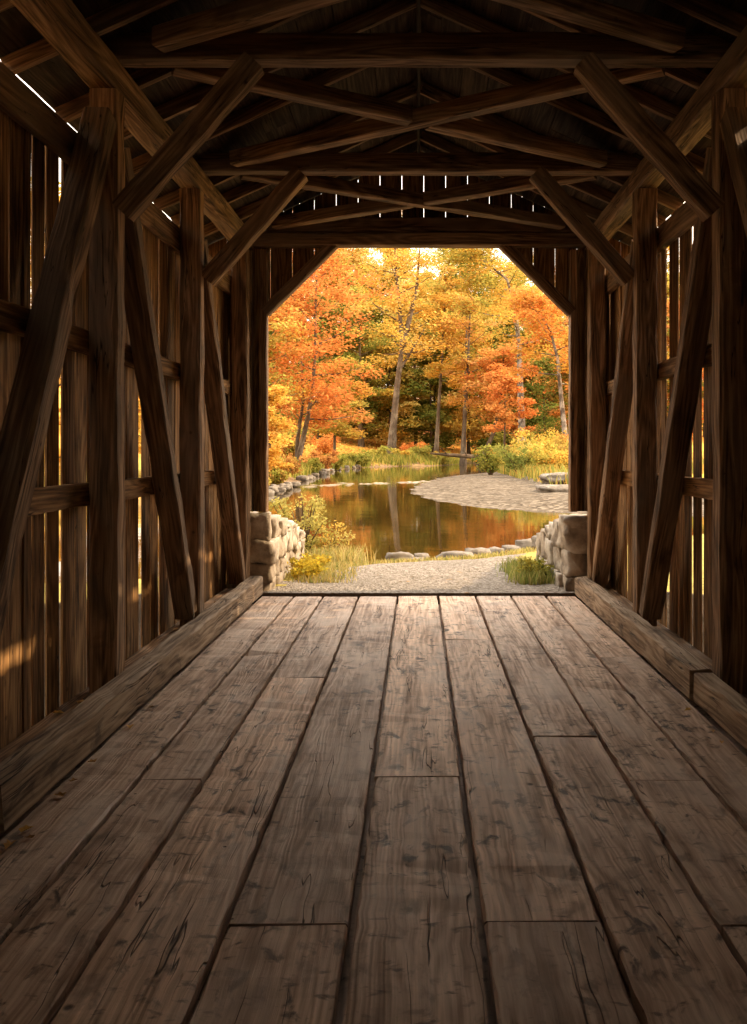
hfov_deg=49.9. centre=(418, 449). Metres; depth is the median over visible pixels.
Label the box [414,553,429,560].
rock
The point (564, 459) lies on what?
shrub
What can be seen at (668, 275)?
tree
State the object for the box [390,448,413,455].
shrub
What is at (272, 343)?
maple tree
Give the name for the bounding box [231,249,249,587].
post
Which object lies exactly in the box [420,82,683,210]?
rafter
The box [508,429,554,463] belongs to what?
shrub
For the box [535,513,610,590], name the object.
abutment
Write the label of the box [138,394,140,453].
tree
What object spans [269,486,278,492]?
rock
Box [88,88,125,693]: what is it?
post
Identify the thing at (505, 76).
rafter
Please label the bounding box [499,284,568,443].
tree
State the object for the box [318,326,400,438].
tree
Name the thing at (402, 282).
tree
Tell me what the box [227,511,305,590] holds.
abutment
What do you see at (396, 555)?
rock
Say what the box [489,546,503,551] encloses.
rock
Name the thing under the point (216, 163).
tie beam
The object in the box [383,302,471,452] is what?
tree
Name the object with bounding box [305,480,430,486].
foam
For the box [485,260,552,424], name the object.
tree
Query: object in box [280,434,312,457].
shrub
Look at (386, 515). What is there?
river water
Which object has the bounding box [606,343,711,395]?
rail
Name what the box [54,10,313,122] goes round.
rafter
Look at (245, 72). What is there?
knee brace
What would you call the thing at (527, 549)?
grass
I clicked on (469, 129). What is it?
brace
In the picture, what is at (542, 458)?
shrub
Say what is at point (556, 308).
tree
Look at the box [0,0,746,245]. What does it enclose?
ceiling
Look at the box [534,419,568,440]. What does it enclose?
shrub
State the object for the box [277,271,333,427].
tree
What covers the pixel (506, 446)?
shrub
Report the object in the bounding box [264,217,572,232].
tie beam
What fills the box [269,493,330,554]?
bush
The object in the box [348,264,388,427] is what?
tree
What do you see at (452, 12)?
rafter
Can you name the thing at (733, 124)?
diagonal brace
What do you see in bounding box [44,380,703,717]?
ground
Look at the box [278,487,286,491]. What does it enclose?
rock
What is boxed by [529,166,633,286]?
knee brace
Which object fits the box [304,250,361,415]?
tree
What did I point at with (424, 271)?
tree
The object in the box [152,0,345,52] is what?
brace
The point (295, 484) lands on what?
rock
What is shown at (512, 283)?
tree
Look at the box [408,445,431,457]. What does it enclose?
shrub
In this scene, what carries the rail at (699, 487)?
attached to the wall at (680, 585)
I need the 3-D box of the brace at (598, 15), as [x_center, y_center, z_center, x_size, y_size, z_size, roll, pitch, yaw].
[0.836,-2.525,4.548,1.704,0.130,0.119,0,0,-26]
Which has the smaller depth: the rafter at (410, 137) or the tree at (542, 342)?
the rafter at (410, 137)
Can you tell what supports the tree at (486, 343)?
on the ground at (290, 479)
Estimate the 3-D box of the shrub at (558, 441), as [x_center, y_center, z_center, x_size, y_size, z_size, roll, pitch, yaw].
[9.891,-0.021,52.114,2.388,2.577,2.665,0,0,21]
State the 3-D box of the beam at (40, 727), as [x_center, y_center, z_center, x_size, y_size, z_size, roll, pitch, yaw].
[-2.008,1.600,-5.610,0.260,0.170,28.780,0,0,0]
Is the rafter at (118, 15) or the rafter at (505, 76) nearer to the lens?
the rafter at (118, 15)
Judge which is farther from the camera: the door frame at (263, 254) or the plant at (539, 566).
the plant at (539, 566)
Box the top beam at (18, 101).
[0,61,230,295]
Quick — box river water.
[44,463,703,582]
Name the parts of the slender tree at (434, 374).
crown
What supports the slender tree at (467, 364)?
on the ground at (290, 479)
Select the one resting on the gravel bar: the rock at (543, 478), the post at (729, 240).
the rock at (543, 478)
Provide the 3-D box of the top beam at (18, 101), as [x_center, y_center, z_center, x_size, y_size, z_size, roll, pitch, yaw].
[-2.100,-1.830,-5.500,0.075,0.200,29.000,0,0,0]
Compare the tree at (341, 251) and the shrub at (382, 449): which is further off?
the tree at (341, 251)
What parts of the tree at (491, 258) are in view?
crown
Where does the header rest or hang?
attached to the wall at (553, 264)
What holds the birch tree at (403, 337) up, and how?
on the ground at (290, 479)
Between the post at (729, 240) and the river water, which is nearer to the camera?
the post at (729, 240)
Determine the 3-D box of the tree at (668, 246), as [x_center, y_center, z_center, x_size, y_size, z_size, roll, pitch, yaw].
[55.878,-27.297,181.327,14.922,45.371,15.738,0,0,0]
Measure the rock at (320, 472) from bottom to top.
0.440 m
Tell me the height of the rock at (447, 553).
0.244 m
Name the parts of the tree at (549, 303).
crown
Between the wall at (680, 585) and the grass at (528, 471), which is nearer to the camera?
the wall at (680, 585)
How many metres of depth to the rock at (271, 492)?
33.11 m
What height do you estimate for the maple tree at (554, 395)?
9.985 m
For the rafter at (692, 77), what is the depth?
5.40 m
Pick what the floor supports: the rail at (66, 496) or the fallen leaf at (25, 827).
the fallen leaf at (25, 827)
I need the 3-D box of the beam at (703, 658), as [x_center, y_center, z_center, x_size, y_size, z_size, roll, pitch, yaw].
[2.008,1.600,-5.610,0.260,0.170,28.780,0,0,0]
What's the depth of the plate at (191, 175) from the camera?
7.37 m
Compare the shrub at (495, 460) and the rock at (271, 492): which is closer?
the rock at (271, 492)
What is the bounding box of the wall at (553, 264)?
[208,151,629,510]
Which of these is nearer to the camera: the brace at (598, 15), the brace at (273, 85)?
the brace at (598, 15)
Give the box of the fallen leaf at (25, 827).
[19,825,32,831]
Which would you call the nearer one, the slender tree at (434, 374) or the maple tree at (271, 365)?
the maple tree at (271, 365)
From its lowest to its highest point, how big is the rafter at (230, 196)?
1.194 m
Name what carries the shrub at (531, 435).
on the ground at (290, 479)
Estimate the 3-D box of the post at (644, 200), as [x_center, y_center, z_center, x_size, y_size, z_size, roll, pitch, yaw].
[1.968,-0.367,6.955,0.185,3.765,0.170,0,0,0]
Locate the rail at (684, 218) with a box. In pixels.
[605,202,696,295]
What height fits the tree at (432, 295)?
31.718 m
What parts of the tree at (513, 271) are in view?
crown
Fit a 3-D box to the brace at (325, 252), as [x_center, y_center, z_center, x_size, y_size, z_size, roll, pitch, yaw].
[-1.330,-1.950,9.030,0.881,0.882,0.119,0,0,0]
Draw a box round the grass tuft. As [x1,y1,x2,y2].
[495,555,555,584]
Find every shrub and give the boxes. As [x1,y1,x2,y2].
[269,467,288,484]
[270,452,307,473]
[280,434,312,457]
[301,457,323,472]
[307,431,340,454]
[307,448,340,470]
[326,454,347,469]
[344,451,372,466]
[358,445,392,454]
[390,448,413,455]
[399,441,425,450]
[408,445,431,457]
[430,451,450,463]
[471,444,504,474]
[490,442,540,475]
[490,443,525,463]
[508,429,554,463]
[511,431,540,452]
[514,427,563,453]
[522,444,566,471]
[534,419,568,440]
[534,427,568,452]
[548,449,567,468]
[549,442,568,457]
[553,430,568,447]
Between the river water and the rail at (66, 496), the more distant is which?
the river water
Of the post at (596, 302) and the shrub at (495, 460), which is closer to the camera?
the post at (596, 302)
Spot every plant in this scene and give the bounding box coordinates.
[287,556,327,579]
[300,552,330,566]
[516,555,554,578]
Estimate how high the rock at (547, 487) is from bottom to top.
0.415 m
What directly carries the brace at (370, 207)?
attached to the tie beam at (357, 224)
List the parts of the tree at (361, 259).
crown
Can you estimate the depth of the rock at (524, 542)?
15.08 m
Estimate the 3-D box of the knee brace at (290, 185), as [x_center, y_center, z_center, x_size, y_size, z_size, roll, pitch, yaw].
[-1.444,-1.960,7.030,0.935,1.038,0.130,0,0,0]
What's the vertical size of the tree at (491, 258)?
41.254 m
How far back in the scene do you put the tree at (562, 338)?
120.18 m
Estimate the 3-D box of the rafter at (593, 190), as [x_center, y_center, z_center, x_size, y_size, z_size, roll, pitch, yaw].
[1.235,-2.806,7.950,2.455,1.196,0.049,0,0,0]
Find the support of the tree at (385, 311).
on the ground at (290, 479)
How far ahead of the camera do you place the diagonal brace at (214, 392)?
7.87 m
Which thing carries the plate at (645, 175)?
on the post at (644, 200)
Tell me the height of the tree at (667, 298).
23.566 m
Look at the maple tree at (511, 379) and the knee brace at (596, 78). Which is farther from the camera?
the maple tree at (511, 379)
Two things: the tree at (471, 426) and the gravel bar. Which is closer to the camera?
the gravel bar
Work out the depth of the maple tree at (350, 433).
78.89 m
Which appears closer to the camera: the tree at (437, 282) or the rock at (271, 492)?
the rock at (271, 492)
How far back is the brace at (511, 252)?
8.97 m
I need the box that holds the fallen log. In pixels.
[430,448,487,458]
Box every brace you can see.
[0,107,116,637]
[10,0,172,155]
[111,51,263,221]
[124,147,196,619]
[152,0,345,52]
[172,67,412,125]
[202,166,307,286]
[204,239,245,583]
[229,68,664,166]
[240,175,565,229]
[261,246,338,316]
[271,200,413,229]
[423,175,596,205]
[424,118,606,167]
[491,0,685,53]
[499,246,575,316]
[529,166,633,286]
[573,51,725,221]
[592,239,633,583]
[639,147,711,619]
[720,107,746,237]
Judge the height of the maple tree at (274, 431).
5.227 m
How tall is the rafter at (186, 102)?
1.192 m
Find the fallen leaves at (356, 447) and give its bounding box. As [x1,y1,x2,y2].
[268,428,703,460]
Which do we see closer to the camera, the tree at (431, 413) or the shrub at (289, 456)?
the shrub at (289, 456)
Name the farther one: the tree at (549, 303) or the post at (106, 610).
the tree at (549, 303)
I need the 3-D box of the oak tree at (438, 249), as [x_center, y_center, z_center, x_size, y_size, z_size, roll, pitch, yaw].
[7.818,-14.612,108.791,17.860,33.417,14.928,0,0,0]
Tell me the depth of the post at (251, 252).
8.98 m
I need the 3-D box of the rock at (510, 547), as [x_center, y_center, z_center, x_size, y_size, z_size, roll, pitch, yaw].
[1.717,1.852,14.799,0.397,0.193,0.282,0,0,21]
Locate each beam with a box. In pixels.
[0,588,233,761]
[105,32,731,67]
[195,152,640,175]
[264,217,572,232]
[604,588,746,698]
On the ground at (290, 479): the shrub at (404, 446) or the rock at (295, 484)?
the shrub at (404, 446)
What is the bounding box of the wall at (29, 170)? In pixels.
[0,95,229,749]
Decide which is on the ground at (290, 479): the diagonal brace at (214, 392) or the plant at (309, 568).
the plant at (309, 568)
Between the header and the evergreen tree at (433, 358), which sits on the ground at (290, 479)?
the evergreen tree at (433, 358)
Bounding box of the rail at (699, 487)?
[621,470,712,499]
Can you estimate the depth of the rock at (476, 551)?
14.18 m
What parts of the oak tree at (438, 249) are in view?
crown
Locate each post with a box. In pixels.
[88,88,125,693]
[179,188,204,625]
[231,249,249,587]
[249,250,253,510]
[583,250,586,510]
[587,248,605,587]
[632,188,657,625]
[711,88,746,693]
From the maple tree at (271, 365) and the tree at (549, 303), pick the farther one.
the tree at (549, 303)
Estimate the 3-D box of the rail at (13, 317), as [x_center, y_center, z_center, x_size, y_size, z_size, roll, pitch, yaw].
[-2.100,-0.680,-5.500,0.075,0.150,29.000,0,0,0]
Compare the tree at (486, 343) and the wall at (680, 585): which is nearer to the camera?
the wall at (680, 585)
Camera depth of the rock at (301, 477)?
48.20 m
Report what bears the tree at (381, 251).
on the ground at (290, 479)
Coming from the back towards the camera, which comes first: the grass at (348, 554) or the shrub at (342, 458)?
the shrub at (342, 458)
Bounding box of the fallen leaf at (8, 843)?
[3,839,15,848]
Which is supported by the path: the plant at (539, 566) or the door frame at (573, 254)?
the plant at (539, 566)
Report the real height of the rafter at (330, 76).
1.195 m
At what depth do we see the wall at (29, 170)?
4.86 m
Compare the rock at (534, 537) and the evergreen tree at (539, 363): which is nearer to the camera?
the rock at (534, 537)
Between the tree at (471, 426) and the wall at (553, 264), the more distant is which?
the tree at (471, 426)
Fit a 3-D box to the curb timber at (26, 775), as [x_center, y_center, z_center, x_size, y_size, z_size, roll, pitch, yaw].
[-1.794,1.492,6.070,0.157,0.215,5.500,0,0,0]
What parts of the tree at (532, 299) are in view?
crown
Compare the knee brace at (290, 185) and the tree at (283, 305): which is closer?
the knee brace at (290, 185)
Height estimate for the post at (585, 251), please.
2.920 m
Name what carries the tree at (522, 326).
on the ground at (290, 479)
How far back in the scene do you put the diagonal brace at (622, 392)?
7.88 m
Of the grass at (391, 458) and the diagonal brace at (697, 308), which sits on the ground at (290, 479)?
the grass at (391, 458)
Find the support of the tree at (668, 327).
on the ground at (290, 479)
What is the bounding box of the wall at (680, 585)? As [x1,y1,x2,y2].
[607,208,712,658]
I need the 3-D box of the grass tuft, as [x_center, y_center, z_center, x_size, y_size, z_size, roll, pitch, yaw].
[1.391,1.496,10.086,0.848,0.187,1.520,0,0,-7]
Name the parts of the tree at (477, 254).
crown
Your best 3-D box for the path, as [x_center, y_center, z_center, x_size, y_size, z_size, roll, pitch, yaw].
[0.000,1.701,11.425,3.740,0.266,5.170,0,0,0]
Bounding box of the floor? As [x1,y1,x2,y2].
[0,596,746,1023]
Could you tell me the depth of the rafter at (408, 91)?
7.40 m
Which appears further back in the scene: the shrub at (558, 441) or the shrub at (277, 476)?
the shrub at (558, 441)
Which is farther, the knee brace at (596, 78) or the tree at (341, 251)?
the tree at (341, 251)
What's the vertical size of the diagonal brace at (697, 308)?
3.404 m
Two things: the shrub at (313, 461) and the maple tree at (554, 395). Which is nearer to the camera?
the shrub at (313, 461)
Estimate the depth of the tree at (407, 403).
119.45 m
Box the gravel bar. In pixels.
[411,472,703,515]
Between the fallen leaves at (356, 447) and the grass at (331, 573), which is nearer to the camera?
the grass at (331, 573)
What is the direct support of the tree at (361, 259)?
on the ground at (290, 479)
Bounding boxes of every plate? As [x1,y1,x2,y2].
[172,157,243,240]
[593,157,664,240]
[664,25,746,155]
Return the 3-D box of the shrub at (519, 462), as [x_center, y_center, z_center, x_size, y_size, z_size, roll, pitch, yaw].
[5.739,0.573,45.919,3.071,2.095,2.453,0,0,13]
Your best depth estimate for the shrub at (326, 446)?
89.65 m
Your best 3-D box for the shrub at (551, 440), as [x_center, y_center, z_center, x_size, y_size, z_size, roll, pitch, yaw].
[8.339,-0.073,54.062,3.879,2.970,3.395,0,0,0]
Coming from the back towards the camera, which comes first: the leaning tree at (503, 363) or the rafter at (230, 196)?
the leaning tree at (503, 363)
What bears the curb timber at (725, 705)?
on the floor
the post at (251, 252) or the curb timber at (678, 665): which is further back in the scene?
the post at (251, 252)
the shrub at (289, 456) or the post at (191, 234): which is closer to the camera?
the post at (191, 234)
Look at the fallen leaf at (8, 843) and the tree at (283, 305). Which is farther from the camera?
the tree at (283, 305)
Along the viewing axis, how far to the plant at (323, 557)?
10.72 m
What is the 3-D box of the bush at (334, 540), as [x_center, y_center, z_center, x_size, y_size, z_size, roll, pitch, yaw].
[-1.442,1.514,12.761,0.828,0.779,0.555,0,0,32]
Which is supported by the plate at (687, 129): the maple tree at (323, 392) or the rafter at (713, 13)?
the rafter at (713, 13)
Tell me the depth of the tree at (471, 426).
121.60 m
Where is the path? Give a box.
[263,553,574,592]
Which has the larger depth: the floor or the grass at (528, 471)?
the grass at (528, 471)
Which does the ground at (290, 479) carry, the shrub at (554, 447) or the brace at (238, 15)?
the shrub at (554, 447)
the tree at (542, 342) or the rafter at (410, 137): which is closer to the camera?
the rafter at (410, 137)
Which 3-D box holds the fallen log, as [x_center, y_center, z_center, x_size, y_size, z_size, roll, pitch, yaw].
[5.608,0.457,97.188,8.449,1.641,6.015,0,0,0]
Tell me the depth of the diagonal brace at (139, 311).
5.93 m
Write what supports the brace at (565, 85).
attached to the tie beam at (455, 49)
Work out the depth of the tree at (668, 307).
135.28 m
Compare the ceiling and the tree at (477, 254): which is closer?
the ceiling
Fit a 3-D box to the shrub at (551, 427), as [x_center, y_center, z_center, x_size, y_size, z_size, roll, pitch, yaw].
[10.051,-0.128,60.089,3.574,3.110,3.217,0,0,-34]
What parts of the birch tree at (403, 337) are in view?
crown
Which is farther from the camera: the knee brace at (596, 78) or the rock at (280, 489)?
the rock at (280, 489)
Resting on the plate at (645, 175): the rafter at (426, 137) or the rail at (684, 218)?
the rafter at (426, 137)
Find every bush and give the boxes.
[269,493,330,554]
[308,520,354,554]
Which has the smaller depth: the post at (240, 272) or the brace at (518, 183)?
the brace at (518, 183)
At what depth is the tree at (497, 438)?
116.17 m
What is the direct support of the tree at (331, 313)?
on the ground at (290, 479)
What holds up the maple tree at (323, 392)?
on the ground at (290, 479)
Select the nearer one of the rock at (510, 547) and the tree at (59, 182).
the rock at (510, 547)
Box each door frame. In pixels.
[259,250,268,511]
[568,250,577,511]
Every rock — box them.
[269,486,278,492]
[269,489,274,494]
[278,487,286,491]
[292,481,300,486]
[296,475,309,480]
[319,471,326,474]
[385,551,413,561]
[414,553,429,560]
[435,551,472,558]
[465,547,491,554]
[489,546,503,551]
[501,545,521,550]
[515,538,531,548]
[531,535,536,549]
[534,484,567,491]
[538,472,567,484]
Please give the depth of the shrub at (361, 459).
82.66 m
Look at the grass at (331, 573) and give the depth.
9.90 m
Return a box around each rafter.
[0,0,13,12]
[0,0,177,74]
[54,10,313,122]
[124,0,415,139]
[132,31,412,173]
[153,82,416,209]
[170,107,413,226]
[204,130,416,236]
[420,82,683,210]
[420,130,632,236]
[421,0,710,138]
[424,31,704,173]
[467,139,666,226]
[521,9,707,88]
[659,0,746,36]
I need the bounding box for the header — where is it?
[252,232,583,248]
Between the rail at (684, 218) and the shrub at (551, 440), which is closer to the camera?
the rail at (684, 218)
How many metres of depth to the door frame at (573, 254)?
8.99 m
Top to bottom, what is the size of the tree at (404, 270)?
36.020 m
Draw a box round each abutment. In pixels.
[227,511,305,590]
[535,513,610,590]
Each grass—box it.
[272,451,472,478]
[283,559,370,583]
[303,543,380,565]
[365,546,536,564]
[489,456,703,484]
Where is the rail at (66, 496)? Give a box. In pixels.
[28,470,215,516]
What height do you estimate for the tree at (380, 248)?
44.990 m
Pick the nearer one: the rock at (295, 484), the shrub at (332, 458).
the rock at (295, 484)
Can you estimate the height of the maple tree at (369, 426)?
24.764 m
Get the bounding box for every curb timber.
[0,576,262,832]
[575,576,712,700]
[693,672,746,748]
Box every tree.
[30,182,60,475]
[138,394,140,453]
[268,210,411,460]
[268,264,326,447]
[268,297,313,437]
[268,384,296,469]
[269,305,306,425]
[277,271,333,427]
[278,289,366,438]
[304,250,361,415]
[304,251,355,400]
[304,356,377,454]
[312,248,386,424]
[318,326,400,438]
[323,279,396,446]
[328,209,467,453]
[330,297,394,436]
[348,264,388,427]
[358,324,429,443]
[371,248,424,348]
[372,248,401,387]
[372,276,452,444]
[382,262,424,431]
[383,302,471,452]
[400,336,463,450]
[405,264,482,452]
[408,282,476,436]
[411,271,434,398]
[412,280,458,431]
[413,248,530,462]
[416,314,513,453]
[422,248,567,448]
[422,286,509,464]
[443,258,512,437]
[447,305,516,448]
[457,309,552,453]
[457,341,542,464]
[476,280,519,443]
[480,368,541,449]
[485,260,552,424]
[494,326,541,426]
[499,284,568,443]
[502,325,567,443]
[512,353,567,445]
[526,348,568,439]
[527,326,568,428]
[532,308,566,428]
[549,303,568,428]
[667,246,668,342]
[667,275,679,399]
[667,298,703,439]
[667,307,703,431]
[667,327,668,412]
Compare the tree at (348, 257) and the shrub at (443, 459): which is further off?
the tree at (348, 257)
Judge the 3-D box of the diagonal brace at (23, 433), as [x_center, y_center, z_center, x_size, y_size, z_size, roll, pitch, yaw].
[-1.965,-0.380,4.124,0.176,3.423,1.763,0,0,0]
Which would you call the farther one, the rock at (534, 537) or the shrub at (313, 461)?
the shrub at (313, 461)
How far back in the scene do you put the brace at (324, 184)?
7.99 m
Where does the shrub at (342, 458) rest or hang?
on the ground at (290, 479)

